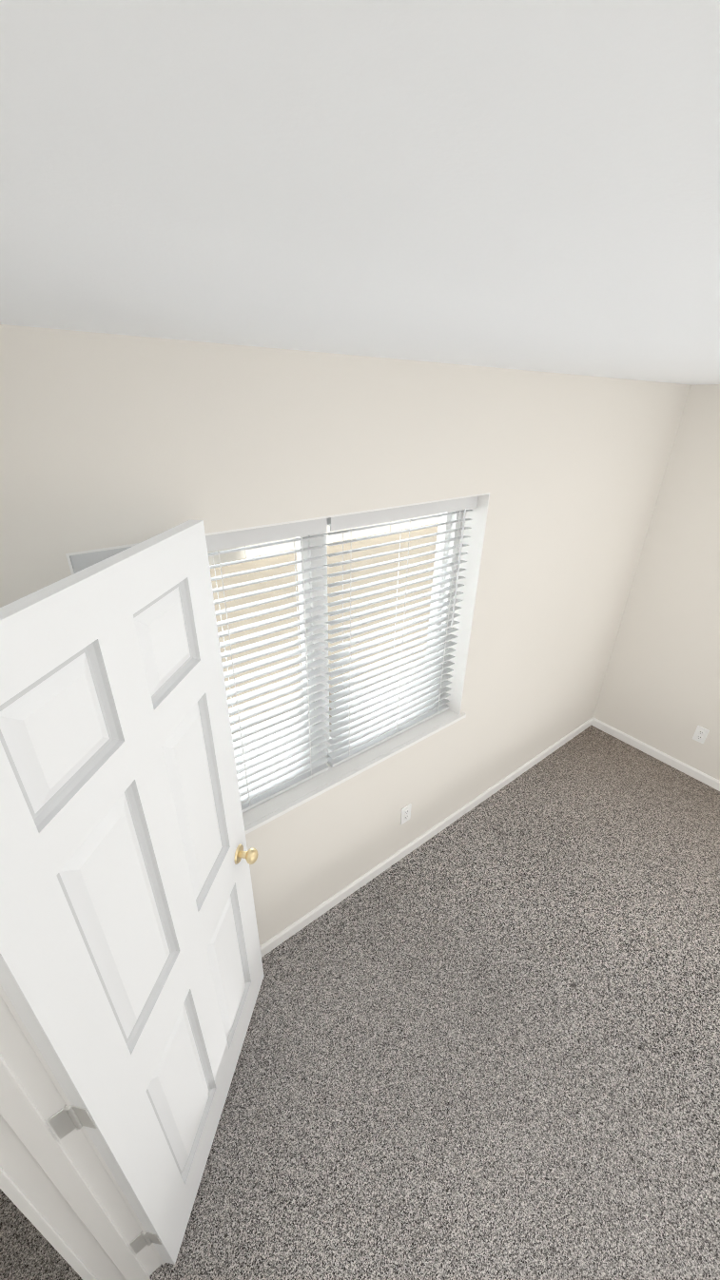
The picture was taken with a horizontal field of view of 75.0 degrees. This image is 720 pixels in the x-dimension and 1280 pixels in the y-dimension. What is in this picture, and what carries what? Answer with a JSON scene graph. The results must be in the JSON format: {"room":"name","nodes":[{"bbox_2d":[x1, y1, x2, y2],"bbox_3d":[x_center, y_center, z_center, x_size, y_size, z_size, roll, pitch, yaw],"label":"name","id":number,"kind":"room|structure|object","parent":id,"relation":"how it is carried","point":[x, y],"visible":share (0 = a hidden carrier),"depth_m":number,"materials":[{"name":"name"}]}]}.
{"room":"empty bedroom","nodes":[
{"label":"empty bedroom","id":0,"kind":"room"},
{"bbox_2d":[0,324,690,946],"bbox_3d":[0.393,0.027,2.388,3.860,2.440,0.280,-19,33,-33],"label":"wall","id":1,"kind":"structure","parent":0,"point":[106,440],"depth_m":1.75,"materials":[{"name":"beige paint"}]},
{"bbox_2d":[65,492,489,834],"bbox_3d":[-0.139,0.072,1.876,1.640,1.165,0.220,-19,33,-33],"label":"window unit","id":2,"kind":"structure","parent":1,"relation":"in","point":[313,542],"depth_m":2.11,"materials":[{"name":"white wood"}]},
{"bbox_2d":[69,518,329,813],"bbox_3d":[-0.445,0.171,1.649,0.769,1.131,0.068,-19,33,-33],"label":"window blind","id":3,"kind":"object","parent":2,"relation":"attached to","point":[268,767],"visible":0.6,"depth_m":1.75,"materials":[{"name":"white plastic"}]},
{"bbox_2d":[322,495,478,767],"bbox_3d":[0.177,-0.037,2.084,0.769,1.131,0.068,-19,33,-33],"label":"window blind","id":4,"kind":"object","parent":2,"relation":"attached to","point":[359,726],"visible":0.92,"depth_m":2.08,"materials":[{"name":"white plastic"}]},
{"bbox_2d":[400,803,411,824],"bbox_3d":[0.249,0.942,2.536,0.070,0.115,0.009,-19,33,-33],"label":"electrical outlet","id":5,"kind":"object","parent":1,"relation":"attached to","point":[405,815],"visible":1,"depth_m":2.53,"materials":[{"name":"white plastic"}]},
{"bbox_2d":[259,717,593,957],"bbox_3d":[0.462,1.138,2.822,3.620,0.068,0.013,-19,33,-33],"label":"baseboard","id":6,"kind":"structure","parent":1,"relation":"attached to","point":[291,930],"depth_m":2.67,"materials":[{"name":"white wood"}]},
{"bbox_2d":[0,725,719,1279],"bbox_3d":[1.378,2.212,0.926,5.075,0.100,5.140,-19,33,-33],"label":"floor","id":7,"kind":"structure","parent":0,"point":[481,1041],"depth_m":1.84,"materials":[{"name":"carpet"}]},
{"bbox_2d":[0,0,719,385],"bbox_3d":[1.421,-0.061,-0.228,5.075,0.120,5.140,-19,33,-33],"label":"ceiling","id":8,"kind":"structure","parent":0,"point":[525,184],"depth_m":0.29,"materials":[{"name":"white paint"}]},
{"bbox_2d":[592,384,719,780],"bbox_3d":[3.444,0.475,1.620,0.120,2.440,4.860,-19,33,-33],"label":"wall","id":9,"kind":"structure","parent":0,"point":[660,689],"depth_m":3.12,"materials":[{"name":"beige paint"}]},
{"bbox_2d":[591,717,719,791],"bbox_3d":[3.339,1.530,2.158,0.013,0.068,4.727,-19,33,-33],"label":"baseboard","id":10,"kind":"structure","parent":9,"relation":"attached to","point":[690,771],"depth_m":3.45,"materials":[{"name":"white wood"}]},
{"bbox_2d":[692,725,709,743],"bbox_3d":[2.320,0.646,3.197,0.009,0.115,0.070,-19,33,-33],"label":"electrical outlet","id":11,"kind":"object","parent":9,"relation":"attached to","point":[700,734],"visible":1,"depth_m":3.19,"materials":[{"name":"white plastic"}]},
{"bbox_3d":[0.487,1.466,-0.444,0.120,2.440,4.860,-19,33,-33],"label":"wall","id":12,"kind":"structure","parent":0,"visible":0},
{"bbox_2d":[0,984,165,1279],"bbox_3d":[-0.342,1.114,0.575,0.152,2.117,1.054,-19,33,-33],"label":"door frame","id":13,"kind":"structure","parent":12,"relation":"attached to","point":[61,1189],"depth_m":0.97,"materials":[{"name":"white wood"}]},
{"bbox_2d":[0,520,263,1264],"bbox_3d":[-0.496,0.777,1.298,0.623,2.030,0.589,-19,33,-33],"label":"door","id":14,"kind":"structure","parent":12,"relation":"in","point":[131,973],"depth_m":1.01,"materials":[{"name":"white wood"}]},
{"label":"outside","id":15,"kind":"structure","parent":0,"visible":0},
{"bbox_2d":[209,523,437,749],"bbox_3d":[-40.800,-26.555,64.090,140.000,0.200,155.660,-19,33,-33],"label":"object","id":16,"kind":"structure","parent":15,"point":[251,565],"depth_m":15.86,"materials":[{"name":"beige"}]},
{"bbox_2d":[207,513,438,564],"bbox_3d":[-3.103,-4.907,20.475,60.400,1.950,0.360,-19,33,-33],"label":"fence","id":17,"kind":"object","parent":16,"relation":"on","point":[247,553],"depth_m":21.76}
]}

